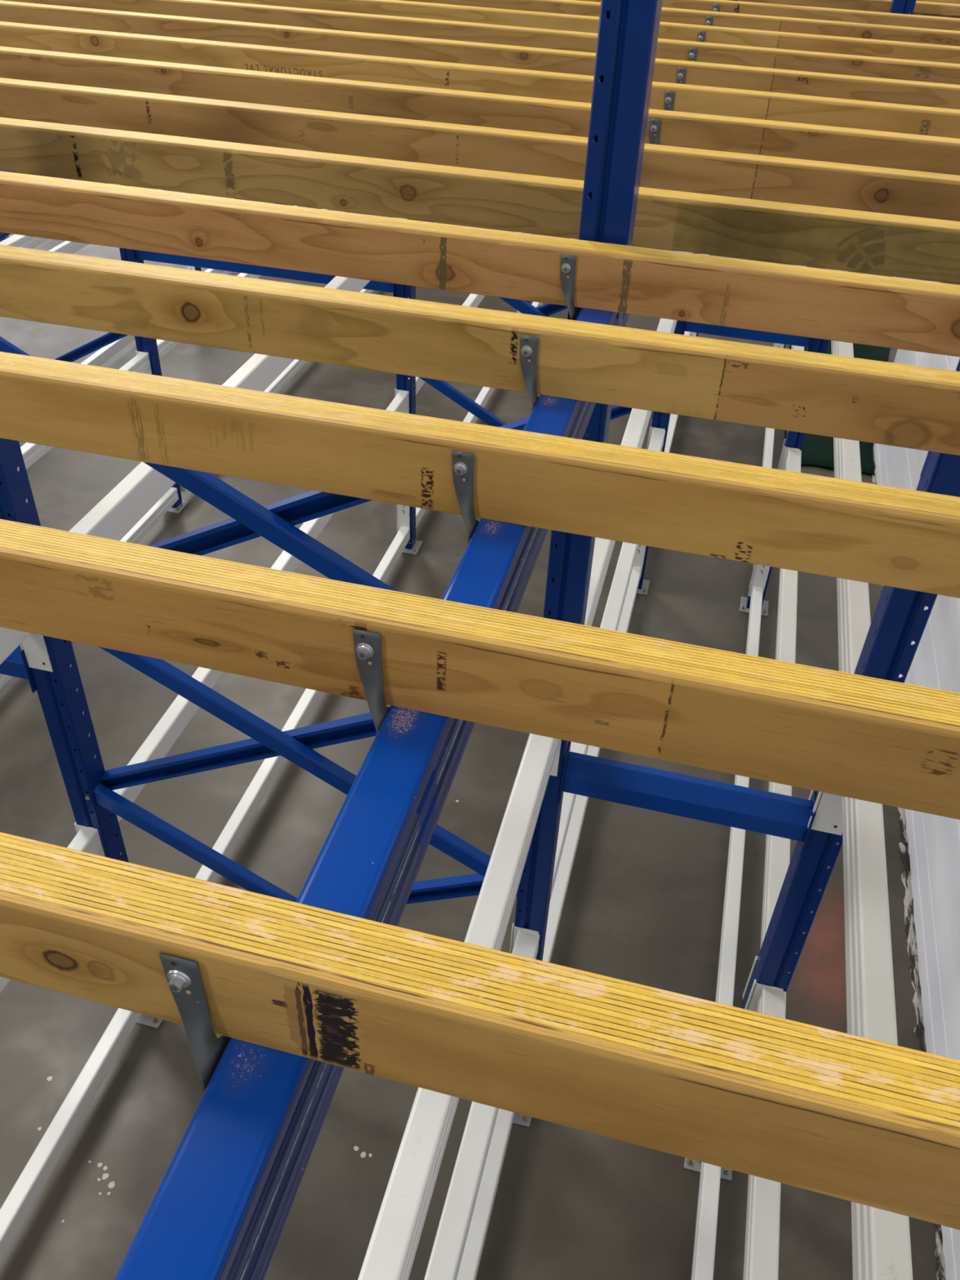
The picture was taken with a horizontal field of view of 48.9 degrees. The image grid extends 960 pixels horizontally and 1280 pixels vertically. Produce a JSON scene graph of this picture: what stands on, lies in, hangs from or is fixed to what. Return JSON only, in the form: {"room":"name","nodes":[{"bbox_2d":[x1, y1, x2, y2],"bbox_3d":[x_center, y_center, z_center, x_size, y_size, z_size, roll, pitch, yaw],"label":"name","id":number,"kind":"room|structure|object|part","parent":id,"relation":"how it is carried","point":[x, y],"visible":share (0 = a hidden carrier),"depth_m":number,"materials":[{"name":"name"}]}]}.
{"room":"warehouse","nodes":[
{"label":"warehouse","id":0,"kind":"room"},
{"bbox_2d":[0,193,937,1279],"bbox_3d":[-1.190,-1.253,6.605,23.000,0.201,25.000,11,39,10],"label":"floor","id":1,"kind":"structure","parent":0,"point":[643,904],"depth_m":3.77,"materials":[{"name":"concrete"}]},
{"bbox_2d":[0,184,189,513],"bbox_3d":[-2.203,-2.186,4.798,1.352,3.435,0.127,11,39,10],"label":"frame","id":2,"kind":"object","parent":1,"relation":"on","point":[143,344],"visible":0.13,"depth_m":5.28,"materials":[{"name":"blue metal"}]},
{"bbox_2d":[0,183,119,250],"bbox_3d":[-1.969,-1.129,3.726,0.072,0.245,2.744,11,39,10],"label":"rail","id":3,"kind":"object","parent":2,"relation":"attached to","point":[15,240],"visible":0.02,"depth_m":4.17,"materials":[{"name":"white metal"}]},
{"bbox_2d":[17,350,151,471],"bbox_3d":[-1.999,-0.536,4.199,0.068,0.169,2.744,11,39,10],"label":"rail","id":4,"kind":"object","parent":2,"relation":"attached to","point":[31,452],"visible":0.38,"depth_m":4.54,"materials":[{"name":"white metal"}]},
{"bbox_2d":[0,487,178,689],"bbox_3d":[-2.004,-0.050,4.580,0.106,0.247,2.744,11,39,10],"label":"rail","id":5,"kind":"object","parent":2,"relation":"attached to","point":[152,517],"visible":0.25,"depth_m":5.43,"materials":[{"name":"white metal"}]},
{"bbox_2d":[80,265,195,366],"bbox_3d":[-2.512,-1.946,6.928,0.068,0.247,2.744,11,39,10],"label":"rail","id":6,"kind":"object","parent":2,"relation":"attached to","point":[104,353],"visible":0.22,"depth_m":7.02,"materials":[{"name":"white metal"}]},
{"bbox_3d":[-1.614,-2.083,4.699,0.074,3.429,0.076,11,39,10],"label":"post","id":7,"kind":"part","parent":2,"relation":"part of","materials":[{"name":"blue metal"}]},
{"bbox_3d":[-1.678,-0.736,5.763,0.137,0.006,0.127,11,39,10],"label":"foot plate","id":8,"kind":"part","parent":2,"relation":"part of","materials":[{"name":"paint"}]},
{"bbox_2d":[186,192,347,271],"bbox_3d":[-1.516,-3.858,6.936,1.352,3.435,0.127,11,39,10],"label":"frame","id":9,"kind":"object","parent":1,"relation":"on","point":[197,268],"visible":0.02,"depth_m":7.93,"materials":[{"name":"blue metal"}]},
{"bbox_2d":[48,189,182,253],"bbox_3d":[-2.489,-2.429,6.543,0.068,0.169,2.744,11,39,10],"label":"rail","id":10,"kind":"object","parent":9,"relation":"attached to","point":[69,247],"visible":0.04,"depth_m":6.40,"materials":[{"name":"white metal"}]},
{"bbox_3d":[-2.104,-3.975,7.043,0.074,3.429,0.077,11,39,10],"label":"post","id":11,"kind":"part","parent":9,"relation":"part of","materials":[{"name":"blue metal"}]},
{"bbox_2d":[179,359,307,492],"bbox_3d":[-1.317,-1.722,6.719,0.106,0.247,2.744,11,39,10],"label":"rail","id":12,"kind":"object","parent":9,"relation":"attached to","point":[296,365],"visible":0.12,"depth_m":6.80,"materials":[{"name":"white metal"}]},
{"bbox_2d":[151,208,345,369],"bbox_3d":[-1.312,-2.208,6.337,0.068,0.169,2.744,11,39,10],"label":"rail","id":13,"kind":"object","parent":9,"relation":"attached to","point":[164,347],"visible":0.14,"depth_m":5.36,"materials":[{"name":"white metal"}]},
{"bbox_2d":[204,205,306,273],"bbox_3d":[-1.825,-3.618,9.066,0.068,0.247,2.744,11,39,10],"label":"rail","id":14,"kind":"object","parent":9,"relation":"attached to","point":[210,270],"visible":0.02,"depth_m":8.26,"materials":[{"name":"white metal"}]},
{"bbox_2d":[360,222,436,293],"bbox_3d":[-0.629,-3.394,8.857,0.106,0.247,2.744,11,39,10],"label":"rail","id":15,"kind":"object","parent":9,"relation":"attached to","point":[364,291],"visible":0.02,"depth_m":8.03,"materials":[{"name":"white metal"}]},
{"bbox_2d":[0,0,662,1127],"bbox_3d":[-0.423,-0.052,2.228,1.341,3.435,0.127,11,39,10],"label":"frame","id":16,"kind":"object","parent":1,"relation":"on","point":[628,33],"visible":0.44,"depth_m":2.26,"materials":[{"name":"blue metal"}]},
{"bbox_2d":[0,644,35,693],"bbox_3d":[-1.667,-0.058,2.617,1.263,0.127,0.072,11,39,10],"label":"spacer","id":17,"kind":"object","parent":16,"relation":"attached to","point":[15,664],"visible":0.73,"depth_m":2.50,"materials":[{"name":"blue metal"}]},
{"bbox_2d":[0,626,53,671],"bbox_3d":[-1.363,0.785,1.361,0.068,0.245,2.744,11,39,10],"label":"rail","id":18,"kind":"object","parent":16,"relation":"attached to","point":[33,646],"visible":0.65,"depth_m":2.42,"materials":[{"name":"white metal"}]},
{"bbox_2d":[0,822,105,993],"bbox_3d":[-1.391,1.378,1.833,0.068,0.169,2.744,11,39,10],"label":"rail","id":19,"kind":"object","parent":16,"relation":"attached to","point":[87,839],"visible":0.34,"depth_m":2.80,"materials":[{"name":"white metal"}]},
{"bbox_2d":[0,170,106,239],"bbox_3d":[-0.641,-1.506,3.004,0.079,0.260,2.744,11,39,10],"label":"rail","id":20,"kind":"object","parent":16,"relation":"attached to","point":[2,235],"visible":0.02,"depth_m":2.02,"materials":[{"name":"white metal"}]},
{"bbox_3d":[-1.006,-0.169,2.334,0.074,3.429,0.077,11,39,10],"label":"post","id":21,"kind":"part","parent":16,"relation":"part of","materials":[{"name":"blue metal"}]},
{"bbox_2d":[0,1008,141,1262],"bbox_3d":[-1.413,1.861,2.218,0.070,0.247,2.744,11,39,10],"label":"rail","id":22,"kind":"object","parent":16,"relation":"attached to","point":[30,1183],"visible":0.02,"depth_m":2.95,"materials":[{"name":"white metal"}]},
{"bbox_3d":[-1.071,1.178,3.398,0.137,0.006,0.127,11,39,10],"label":"foot plate","id":23,"kind":"part","parent":16,"relation":"part of","materials":[{"name":"paint"}]},
{"bbox_2d":[195,504,409,883],"bbox_3d":[-0.726,0.189,4.357,0.070,0.247,2.744,11,39,10],"label":"rail","id":24,"kind":"object","parent":16,"relation":"attached to","point":[233,830],"visible":0.43,"depth_m":4.07,"materials":[{"name":"white metal"}]},
{"bbox_2d":[114,306,617,1279],"bbox_3d":[-0.162,0.384,0.661,0.078,0.260,2.744,11,39,10],"label":"steel beam","id":25,"kind":"structure","parent":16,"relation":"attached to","point":[220,1210],"depth_m":0.68,"materials":[{"name":"blue metal"}]},
{"bbox_2d":[0,831,959,1230],"bbox_3d":[-1.528,-0.029,0.881,5.330,0.159,0.073,11,39,10],"label":"joist","id":26,"kind":"object","parent":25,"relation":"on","point":[873,1123],"visible":0.94,"depth_m":0.58,"materials":[{"name":"wood"}]},
{"bbox_2d":[0,519,959,819],"bbox_3d":[-1.452,-0.214,1.117,5.330,0.159,0.073,11,39,10],"label":"joist","id":27,"kind":"object","parent":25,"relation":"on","point":[877,740],"visible":0.95,"depth_m":0.83,"materials":[{"name":"wood"}]},
{"bbox_2d":[0,351,959,598],"bbox_3d":[-1.378,-0.395,1.350,5.330,0.159,0.073,11,39,10],"label":"joist","id":28,"kind":"object","parent":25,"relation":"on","point":[891,536],"visible":0.96,"depth_m":1.07,"materials":[{"name":"wood"}]},
{"bbox_2d":[0,244,959,455],"bbox_3d":[-1.302,-0.579,1.585,5.330,0.159,0.073,11,39,10],"label":"joist","id":29,"kind":"object","parent":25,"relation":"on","point":[900,405],"visible":0.98,"depth_m":1.32,"materials":[{"name":"wood"}]},
{"bbox_2d":[0,171,959,356],"bbox_3d":[-1.226,-0.764,1.821,5.330,0.159,0.073,11,39,10],"label":"joist","id":30,"kind":"object","parent":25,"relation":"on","point":[849,307],"visible":0.97,"depth_m":1.57,"materials":[{"name":"wood"}]},
{"bbox_2d":[357,733,561,1279],"bbox_3d":[-0.197,1.004,1.157,0.068,0.245,2.744,11,39,10],"label":"rail","id":31,"kind":"object","parent":16,"relation":"attached to","point":[391,1251],"visible":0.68,"depth_m":1.45,"materials":[{"name":"white metal"}]},
{"bbox_2d":[423,923,539,1279],"bbox_3d":[-0.223,1.597,1.629,0.072,0.169,2.744,11,39,10],"label":"rail","id":32,"kind":"object","parent":16,"relation":"attached to","point":[447,1251],"visible":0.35,"depth_m":2.14,"materials":[{"name":"white metal"}]},
{"bbox_2d":[456,1108,515,1279],"bbox_3d":[-0.248,2.079,2.014,0.068,0.247,2.744,11,39,10],"label":"rail","id":33,"kind":"object","parent":16,"relation":"attached to","point":[471,1258],"visible":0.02,"depth_m":2.84,"materials":[{"name":"white metal"}]},
{"bbox_3d":[0.096,1.397,3.194,0.137,0.006,0.127,11,39,10],"label":"foot plate","id":34,"kind":"part","parent":16,"relation":"part of","materials":[{"name":"paint"}]},
{"bbox_3d":[0.160,0.049,2.130,0.074,3.429,0.076,11,39,10],"label":"post","id":35,"kind":"part","parent":16,"relation":"part of","materials":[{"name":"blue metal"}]},
{"bbox_2d":[542,544,645,962],"bbox_3d":[0.439,0.407,4.153,0.068,0.247,2.744,11,39,10],"label":"rail","id":36,"kind":"object","parent":16,"relation":"attached to","point":[562,878],"visible":0.36,"depth_m":3.84,"materials":[{"name":"white metal"}]},
{"bbox_2d":[622,245,654,327],"bbox_3d":[0.525,-1.288,2.800,0.078,0.260,2.744,11,39,10],"label":"rail","id":37,"kind":"object","parent":16,"relation":"attached to","point":[625,316],"visible":0.02,"depth_m":1.76,"materials":[{"name":"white metal"}]},
{"bbox_2d":[0,21,959,138],"bbox_3d":[-0.932,-1.480,2.736,5.330,0.159,0.073,11,39,10],"label":"joist","id":38,"kind":"object","parent":37,"relation":"on","point":[722,101],"visible":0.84,"depth_m":2.54,"materials":[{"name":"wood"}]},
{"bbox_2d":[0,117,959,284],"bbox_3d":[-1.150,-0.949,2.058,5.330,0.159,0.073,11,39,10],"label":"joist","id":39,"kind":"object","parent":37,"relation":"on","point":[913,247],"visible":0.82,"depth_m":1.83,"materials":[{"name":"wood"}]},
{"bbox_2d":[0,77,959,221],"bbox_3d":[-1.077,-1.127,2.286,5.330,0.159,0.073,11,39,10],"label":"joist","id":40,"kind":"object","parent":37,"relation":"on","point":[916,193],"visible":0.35,"depth_m":2.06,"materials":[{"name":"wood"}]},
{"bbox_2d":[0,46,959,175],"bbox_3d":[-1.003,-1.306,2.514,5.330,0.159,0.073,11,39,10],"label":"joist","id":41,"kind":"object","parent":37,"relation":"on","point":[895,150],"visible":0.7,"depth_m":2.30,"materials":[{"name":"wood"}]},
{"bbox_2d":[0,0,959,109],"bbox_3d":[-0.860,-1.656,2.962,5.330,0.159,0.073,11,39,10],"label":"joist","id":42,"kind":"object","parent":37,"relation":"on","point":[935,95],"visible":0.65,"depth_m":2.77,"materials":[{"name":"wood"}]},
{"bbox_2d":[0,0,959,84],"bbox_3d":[-0.786,-1.834,3.190,5.330,0.159,0.073,11,39,10],"label":"joist","id":43,"kind":"object","parent":37,"relation":"on","point":[669,49],"visible":0.49,"depth_m":2.99,"materials":[{"name":"wood"}]},
{"bbox_2d":[211,0,959,63],"bbox_3d":[-0.714,-2.010,3.415,5.330,0.159,0.073,11,39,10],"label":"joist","id":44,"kind":"object","parent":37,"relation":"on","point":[667,30],"visible":0.48,"depth_m":3.15,"materials":[{"name":"wood"}]},
{"bbox_2d":[400,0,959,46],"bbox_3d":[-0.641,-2.188,3.642,5.330,0.159,0.073,11,39,10],"label":"joist","id":45,"kind":"object","parent":37,"relation":"on","point":[788,24],"visible":0.41,"depth_m":3.33,"materials":[{"name":"wood"}]},
{"bbox_2d":[576,0,959,31],"bbox_3d":[-0.572,-2.356,3.858,5.330,0.159,0.073,11,39,10],"label":"joist","id":46,"kind":"object","parent":37,"relation":"on","point":[721,6],"visible":0.33,"depth_m":3.52,"materials":[{"name":"wood"}]},
{"bbox_2d":[558,741,815,855],"bbox_3d":[0.435,0.335,2.249,0.521,0.127,0.072,11,39,10],"label":"beam","id":47,"kind":"structure","parent":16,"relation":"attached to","point":[742,807],"depth_m":2.23,"materials":[{"name":"blue metal"}]},
{"bbox_2d":[395,0,737,595],"bbox_3d":[0.264,-1.724,4.366,1.341,3.435,0.127,11,39,10],"label":"frame","id":48,"kind":"object","parent":1,"relation":"on","point":[660,420],"visible":0.21,"depth_m":4.92,"materials":[{"name":"blue metal"}]},
{"bbox_2d":[62,217,408,642],"bbox_3d":[-0.676,-0.886,3.500,0.068,0.245,2.744,11,39,10],"label":"rail","id":49,"kind":"object","parent":48,"relation":"attached to","point":[129,501],"visible":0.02,"depth_m":2.74,"materials":[{"name":"white metal"}]},
{"bbox_2d":[110,388,408,836],"bbox_3d":[-0.704,-0.294,3.972,0.068,0.169,2.744,11,39,10],"label":"rail","id":50,"kind":"object","parent":48,"relation":"attached to","point":[178,715],"visible":0.19,"depth_m":3.22,"materials":[{"name":"white metal"}]},
{"bbox_2d":[132,249,395,297],"bbox_3d":[-0.982,-1.697,4.782,1.263,0.127,0.072,11,39,10],"label":"spacer","id":51,"kind":"object","parent":48,"relation":"attached to","point":[138,255],"visible":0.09,"depth_m":4.79,"materials":[{"name":"blue metal"}]},
{"bbox_3d":[-0.319,-1.841,4.472,0.074,3.429,0.077,11,39,10],"label":"post","id":52,"kind":"part","parent":48,"relation":"part of","materials":[{"name":"blue metal"}]},
{"bbox_3d":[-0.383,-0.494,5.536,0.137,0.006,0.127,11,39,10],"label":"foot plate","id":53,"kind":"part","parent":48,"relation":"part of","materials":[{"name":"paint"}]},
{"bbox_2d":[415,310,520,528],"bbox_3d":[-0.039,-1.483,6.495,0.070,0.247,2.744,11,39,10],"label":"rail","id":54,"kind":"object","parent":48,"relation":"attached to","point":[483,397],"visible":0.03,"depth_m":6.56,"materials":[{"name":"white metal"}]},
{"bbox_2d":[549,426,665,902],"bbox_3d":[0.464,-0.075,3.767,0.072,0.169,2.744,11,39,10],"label":"rail","id":55,"kind":"object","parent":48,"relation":"attached to","point":[619,588],"visible":0.2,"depth_m":3.71,"materials":[{"name":"white metal"}]},
{"bbox_2d":[584,250,691,626],"bbox_3d":[0.491,-0.668,3.295,0.068,0.245,2.744,11,39,10],"label":"rail","id":56,"kind":"object","parent":48,"relation":"attached to","point":[634,434],"visible":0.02,"depth_m":2.59,"materials":[{"name":"white metal"}]},
{"bbox_3d":[0.783,-0.275,5.332,0.137,0.006,0.127,11,39,10],"label":"foot plate","id":57,"kind":"part","parent":48,"relation":"part of","materials":[{"name":"paint"}]},
{"bbox_2d":[664,332,696,453],"bbox_3d":[1.127,-1.265,6.291,0.068,0.247,2.744,11,39,10],"label":"rail","id":58,"kind":"object","parent":48,"relation":"attached to","point":[673,418],"visible":0.07,"depth_m":6.39,"materials":[{"name":"white metal"}]},
{"bbox_3d":[0.848,-1.623,4.268,0.074,3.429,0.076,11,39,10],"label":"post","id":59,"kind":"part","parent":48,"relation":"part of","materials":[{"name":"blue metal"}]},
{"bbox_2d":[682,321,811,351],"bbox_3d":[1.120,-1.303,4.414,0.521,0.127,0.072,11,39,10],"label":"spacer","id":60,"kind":"object","parent":48,"relation":"attached to","point":[796,340],"visible":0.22,"depth_m":4.41,"materials":[{"name":"blue metal"}]},
{"bbox_2d":[684,365,959,1180],"bbox_3d":[0.736,0.165,2.025,0.137,3.435,0.127,11,39,10],"label":"post","id":61,"kind":"object","parent":1,"relation":"on","point":[900,618],"visible":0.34,"depth_m":2.22,"materials":[{"name":"blue metal"}]},
{"bbox_2d":[691,1161,721,1279],"bbox_3d":[0.328,2.187,1.913,0.068,0.247,2.744,11,39,10],"label":"rail","id":62,"kind":"object","parent":61,"relation":"attached to","point":[705,1234],"visible":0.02,"depth_m":2.81,"materials":[{"name":"white metal"}]},
{"bbox_3d":[0.672,1.504,3.093,0.137,0.006,0.127,11,39,10],"label":"foot plate","id":63,"kind":"part","parent":61,"relation":"part of","materials":[{"name":"paint"}]},
{"bbox_2d":[715,564,769,1006],"bbox_3d":[1.016,0.515,4.052,0.068,0.247,2.744,11,39,10],"label":"rail","id":64,"kind":"object","parent":61,"relation":"attached to","point":[731,917],"visible":0.43,"depth_m":3.72,"materials":[{"name":"white metal"}]},
{"bbox_2d":[742,979,786,1279],"bbox_3d":[0.356,1.705,1.528,0.077,0.169,2.744,11,39,10],"label":"rail","id":65,"kind":"object","parent":61,"relation":"attached to","point":[761,1262],"visible":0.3,"depth_m":2.12,"materials":[{"name":"white metal"}]},
{"bbox_2d":[742,445,801,999],"bbox_3d":[1.043,0.033,3.666,0.077,0.169,2.744,11,39,10],"label":"rail","id":66,"kind":"object","parent":61,"relation":"attached to","point":[777,855],"visible":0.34,"depth_m":3.51,"materials":[{"name":"white metal"}]},
{"bbox_2d":[808,268,871,799],"bbox_3d":[1.074,-0.559,3.193,0.083,0.245,2.744,11,39,10],"label":"rail","id":67,"kind":"object","parent":61,"relation":"attached to","point":[854,620],"visible":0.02,"depth_m":2.44,"materials":[{"name":"white metal"}]},
{"bbox_3d":[0.736,0.158,2.028,0.074,3.429,0.074,11,39,10],"label":"post","id":68,"kind":"part","parent":61,"relation":"part of","materials":[{"name":"blue metal"}]},
{"bbox_2d":[807,791,912,1279],"bbox_3d":[0.387,1.113,1.055,0.083,0.245,2.744,11,39,10],"label":"rail","id":69,"kind":"object","parent":61,"relation":"attached to","point":[882,1244],"visible":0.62,"depth_m":1.68,"materials":[{"name":"white metal"}]},
{"bbox_2d":[924,452,959,497],"bbox_3d":[0.417,0.493,0.560,0.077,0.260,2.744,11,39,10],"label":"rail","id":70,"kind":"object","parent":61,"relation":"attached to","point":[947,479],"visible":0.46,"depth_m":1.66,"materials":[{"name":"blue metal"}]},
{"bbox_2d":[739,0,916,616],"bbox_3d":[1.423,-1.507,4.163,0.137,3.435,0.127,11,39,10],"label":"post","id":71,"kind":"object","parent":1,"relation":"on","point":[793,439],"visible":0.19,"depth_m":4.61,"materials":[{"name":"blue metal"}]},
{"bbox_3d":[1.359,-0.168,5.231,0.137,0.006,0.127,11,39,10],"label":"foot plate","id":72,"kind":"part","parent":71,"relation":"part of","materials":[{"name":"paint"}]},
{"bbox_2d":[748,342,784,588],"bbox_3d":[1.703,-1.157,6.190,0.068,0.247,2.744,11,39,10],"label":"rail","id":73,"kind":"object","parent":71,"relation":"attached to","point":[769,433],"visible":0.14,"depth_m":6.27,"materials":[{"name":"white metal"}]},
{"bbox_2d":[777,264,806,469],"bbox_3d":[1.730,-1.639,5.804,0.077,0.169,2.744,11,39,10],"label":"rail","id":74,"kind":"object","parent":71,"relation":"attached to","point":[793,347],"visible":0.08,"depth_m":5.53,"materials":[{"name":"white metal"}]},
{"bbox_2d":[920,282,959,478],"bbox_3d":[1.105,-1.179,2.698,0.077,0.260,2.744,11,39,10],"label":"rail","id":75,"kind":"object","parent":71,"relation":"attached to","point":[958,364],"visible":0.04,"depth_m":1.72,"materials":[{"name":"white metal"}]},
{"bbox_2d":[784,340,889,475],"bbox_3d":[2.666,-2.084,7.696,0.801,0.022,3.609,11,39,10],"label":"sheeting","id":76,"kind":"object","parent":1,"relation":"on","point":[817,450],"visible":0.07,"depth_m":6.55,"materials":[{"name":"plastic"}]},
{"bbox_3d":[0.951,-3.396,6.504,1.341,3.435,0.127,11,39,10],"label":"frame","id":77,"kind":"object","parent":1,"relation":"on","visible":0},
{"bbox_2d":[408,231,531,408],"bbox_3d":[-0.017,-1.966,6.110,0.068,0.169,2.744,11,39,10],"label":"rail","id":78,"kind":"object","parent":77,"relation":"attached to","point":[473,300],"visible":0.07,"depth_m":5.88,"materials":[{"name":"white metal"}]},
{"bbox_2d":[532,238,574,306],"bbox_3d":[0.648,-3.155,8.633,0.070,0.247,2.744,11,39,10],"label":"rail","id":79,"kind":"object","parent":77,"relation":"attached to","point":[534,304],"visible":0.02,"depth_m":7.91,"materials":[{"name":"white metal"}]},
{"bbox_2d":[647,253,710,448],"bbox_3d":[1.151,-1.747,5.906,0.072,0.169,2.744,11,39,10],"label":"rail","id":80,"kind":"object","parent":77,"relation":"attached to","point":[686,333],"visible":0.02,"depth_m":5.64,"materials":[{"name":"white metal"}]},
{"bbox_3d":[1.212,-2.960,4.938,0.078,0.260,2.744,11,39,10],"label":"rail","id":81,"kind":"object","parent":77,"relation":"attached to","visible":0},
{"bbox_2d":[737,0,959,17],"bbox_3d":[-0.484,-2.569,4.130,5.330,0.159,0.073,11,39,10],"label":"joist","id":82,"kind":"object","parent":81,"relation":"on","point":[922,8],"visible":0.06,"depth_m":3.76,"materials":[{"name":"wood"}]},
{"bbox_2d":[916,0,959,4],"bbox_3d":[-0.410,-2.748,4.359,5.330,0.159,0.073,11,39,10],"label":"joist","id":83,"kind":"object","parent":81,"relation":"on","point":[954,2],"visible":0.02,"depth_m":3.94,"materials":[{"name":"wood"}]},
{"bbox_2d":[873,276,959,1279],"bbox_3d":[2.573,-4.018,3.235,0.374,8.600,25.004,11,39,11],"label":"wall","id":84,"kind":"structure","parent":0,"point":[934,840],"depth_m":3.67,"materials":[{"name":"white paint"}]},
{"bbox_2d":[870,444,945,1279],"bbox_3d":[1.544,0.974,3.797,0.036,0.022,7.393,11,39,10],"label":"trim","id":85,"kind":"structure","parent":84,"relation":"attached to","point":[909,926],"depth_m":3.68,"materials":[{"name":"white metal"}]}
]}

